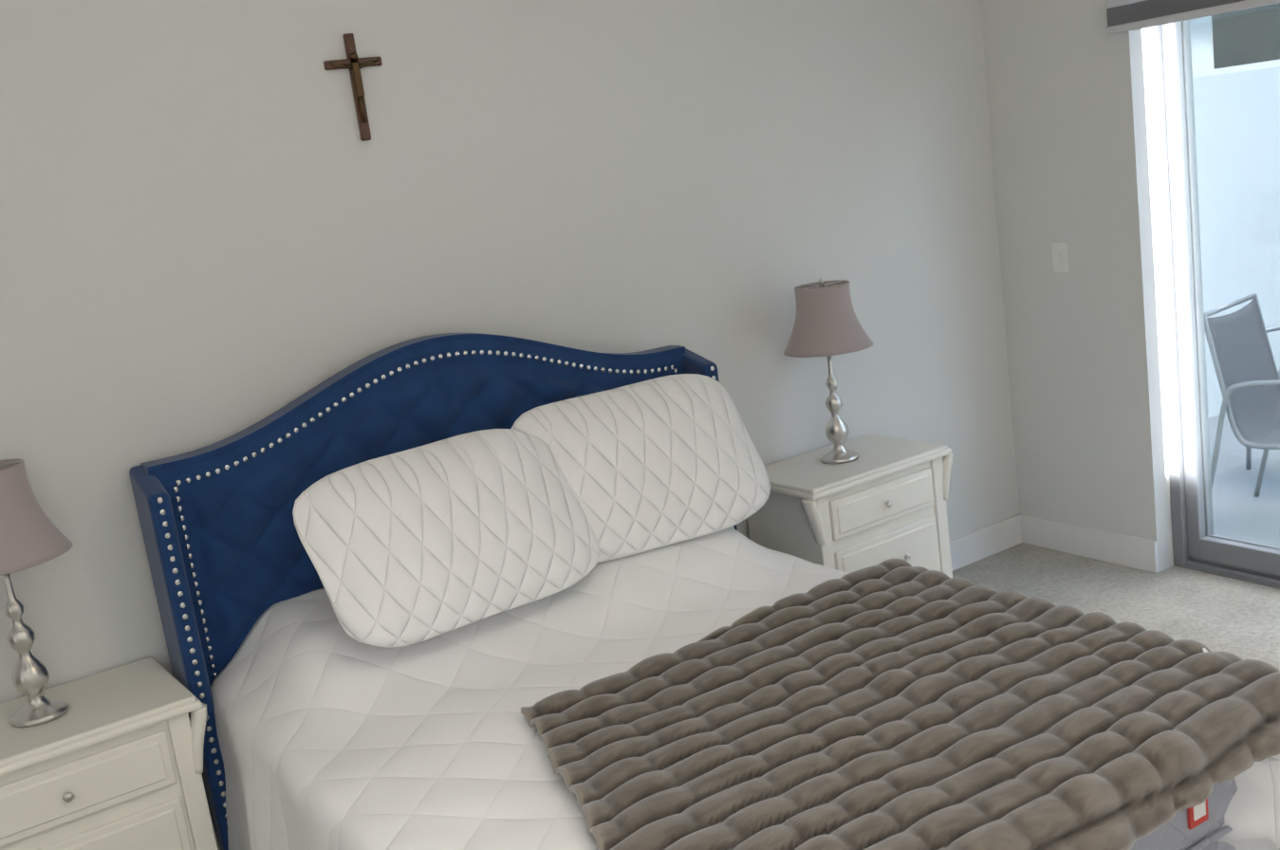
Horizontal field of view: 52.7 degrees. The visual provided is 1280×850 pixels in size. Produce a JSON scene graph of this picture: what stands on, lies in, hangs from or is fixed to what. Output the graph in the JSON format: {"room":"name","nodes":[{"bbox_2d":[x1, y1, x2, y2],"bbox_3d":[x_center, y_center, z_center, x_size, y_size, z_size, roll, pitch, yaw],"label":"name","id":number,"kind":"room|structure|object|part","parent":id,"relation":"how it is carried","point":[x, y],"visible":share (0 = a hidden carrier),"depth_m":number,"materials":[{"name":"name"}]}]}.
{"room":"bedroom","nodes":[
{"label":"bedroom","id":0,"kind":"room"},
{"bbox_2d":[0,0,1020,704],"bbox_3d":[-0.687,-0.708,4.006,5.500,3.600,0.514,-14,13,-30],"label":"wall","id":1,"kind":"structure","parent":0,"point":[220,220],"depth_m":3.93,"materials":[{"name":"white paint"}]},
{"bbox_2d":[323,33,382,140],"bbox_3d":[-0.809,-0.971,3.714,0.170,0.300,0.037,-14,13,-30],"label":"crucifix","id":2,"kind":"object","parent":1,"relation":"attached to","point":[353,64],"visible":0.98,"depth_m":3.71,"materials":[{"name":"brown wood"}]},
{"bbox_2d":[949,513,1067,571],"bbox_3d":[-0.384,0.994,4.233,5.000,0.125,0.266,-14,13,-30],"label":"baseboard","id":3,"kind":"structure","parent":1,"relation":"attached to","point":[966,549],"depth_m":5.45,"materials":[{"name":"white wood"}]},
{"bbox_2d":[980,0,1174,572],"bbox_3d":[2.152,-1.910,3.966,0.250,5.200,3.550,-14,13,-30],"label":"wall","id":4,"kind":"structure","parent":0,"point":[1067,92],"depth_m":5.03,"materials":[{"name":"white paint"}]},
{"bbox_2d":[1051,241,1069,272],"bbox_3d":[1.653,-0.660,5.089,0.012,0.120,0.080,-14,13,-30],"label":"switch plate","id":5,"kind":"object","parent":4,"relation":"attached to","point":[1060,257],"visible":1,"depth_m":5.08,"materials":[{"name":"white plastic"}]},
{"bbox_2d":[1067,522,1158,573],"bbox_3d":[1.890,0.491,5.184,0.016,0.125,0.420,-14,13,-30],"label":"baseboard","id":6,"kind":"structure","parent":4,"relation":"attached to","point":[1091,543],"depth_m":5.17,"materials":[{"name":"white wood"}]},
{"bbox_2d":[1105,0,1279,35],"bbox_3d":[1.895,-1.608,4.189,0.079,0.525,0.965,-14,13,-30],"label":"window blind","id":7,"kind":"object","parent":4,"relation":"attached to","point":[1124,15],"visible":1,"depth_m":4.43,"materials":[{"name":"grey"}]},
{"bbox_2d":[1145,3,1279,589],"bbox_3d":[2.475,-0.556,4.080,0.140,2.440,1.850,-14,13,-30],"label":"door","id":8,"kind":"structure","parent":4,"relation":"in","point":[1199,545],"depth_m":4.76,"materials":[{"name":"clear glass"}]},
{"bbox_2d":[952,542,1279,670],"bbox_3d":[1.246,1.431,1.520,5.650,0.080,7.400,-14,13,-30],"label":"floor","id":9,"kind":"structure","parent":0,"point":[1216,613],"depth_m":4.80,"materials":[{"name":"carpet"}]},
{"bbox_2d":[0,657,218,849],"bbox_3d":[-1.427,1.050,3.251,0.710,0.680,0.458,-14,13,-30],"label":"nightstand","id":10,"kind":"object","parent":9,"relation":"on","point":[111,759],"visible":0.96,"depth_m":3.13,"materials":[{"name":"white paint"}]},
{"bbox_2d":[0,458,72,727],"bbox_3d":[-1.525,0.400,3.128,0.316,0.656,0.316,-14,13,-30],"label":"lamp","id":11,"kind":"object","parent":10,"relation":"on","point":[31,534],"visible":1,"depth_m":3.10,"materials":[{"name":"silver metal"}]},
{"bbox_2d":[129,333,1279,849],"bbox_3d":[0.089,0.526,2.994,1.883,1.400,2.282,-14,13,-30],"label":"bed","id":12,"kind":"object","parent":9,"relation":"on","point":[461,591],"visible":1,"depth_m":3.09,"materials":[{"name":"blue fabric"}]},
{"bbox_3d":[-0.484,0.430,3.845,1.760,1.400,0.222,-14,13,-30],"label":"headboard","id":13,"kind":"part","parent":12,"relation":"part of","materials":[{"name":"blue fabric"}]},
{"bbox_2d":[292,427,600,648],"bbox_3d":[-0.484,0.270,3.335,0.774,0.411,0.359,-14,13,-30],"label":"pillow","id":14,"kind":"object","parent":12,"relation":"on","point":[423,543],"depth_m":3.25,"materials":[{"name":"white fabric"}]},
{"bbox_2d":[507,373,771,564],"bbox_3d":[0.008,0.115,3.730,0.747,0.429,0.314,-14,13,-30],"label":"pillow","id":15,"kind":"object","parent":12,"relation":"on","point":[642,472],"depth_m":3.65,"materials":[{"name":"white fabric"}]},
{"bbox_2d":[205,495,1279,849],"bbox_3d":[0.153,0.774,2.993,1.883,0.681,2.163,-14,13,-30],"label":"comforter","id":16,"kind":"object","parent":12,"relation":"on","point":[695,684],"depth_m":2.73,"materials":[{"name":"white fabric"}]},
{"bbox_2d":[519,557,1279,849],"bbox_3d":[0.423,0.722,2.694,1.629,0.321,1.324,-14,13,-30],"label":"throw","id":17,"kind":"object","parent":12,"relation":"on","point":[893,704],"depth_m":2.54,"materials":[{"name":"fabric"}]},
{"bbox_2d":[747,434,953,578],"bbox_3d":[0.777,0.454,4.706,0.710,0.680,0.458,-14,13,-30],"label":"nightstand","id":18,"kind":"object","parent":9,"relation":"on","point":[879,500],"visible":0.58,"depth_m":4.53,"materials":[{"name":"white paint"}]},
{"bbox_2d":[783,278,872,463],"bbox_3d":[0.675,-0.196,4.582,0.316,0.656,0.316,-14,13,-30],"label":"lamp","id":19,"kind":"object","parent":18,"relation":"on","point":[827,324],"visible":1,"depth_m":4.47,"materials":[{"name":"silver metal"}]},
{"label":"outside","id":20,"kind":"structure","parent":0,"visible":0},
{"bbox_2d":[1208,412,1279,544],"bbox_3d":[7.081,-0.627,7.870,11.338,0.100,18.000,-14,13,-30],"label":"patio","id":21,"kind":"structure","parent":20,"point":[1245,490],"depth_m":5.92,"materials":[{"name":"grey concrete"}]},
{"bbox_2d":[1189,2,1279,77],"bbox_3d":[9.896,-4.028,10.402,6.620,4.920,25.000,-14,13,-30],"label":"neighbour","id":22,"kind":"structure","parent":21,"relation":"on","point":[1246,41],"depth_m":12.25,"materials":[{"name":"white paint"}]},
{"bbox_2d":[1192,66,1279,418],"bbox_3d":[3.443,-1.024,7.451,4.980,1.960,0.200,-14,13,-30],"label":"wall","id":23,"kind":"structure","parent":21,"relation":"on","point":[1237,265],"depth_m":7.22,"materials":[{"name":"white paint"}]},
{"bbox_2d":[1204,293,1279,497],"bbox_3d":[2.752,-0.044,5.301,0.602,0.934,0.722,-18,15,-41],"label":"patio chair","id":24,"kind":"object","parent":21,"relation":"on","point":[1257,382],"depth_m":5.39,"materials":[{"name":"grey"}]},
{"bbox_2d":[1245,325,1279,469],"bbox_3d":[3.280,-0.246,5.942,0.722,0.934,0.602,-10,12,-10],"label":"patio chair","id":25,"kind":"object","parent":21,"relation":"on","point":[1248,448],"depth_m":6.23,"materials":[{"name":"grey metal"}]}
]}

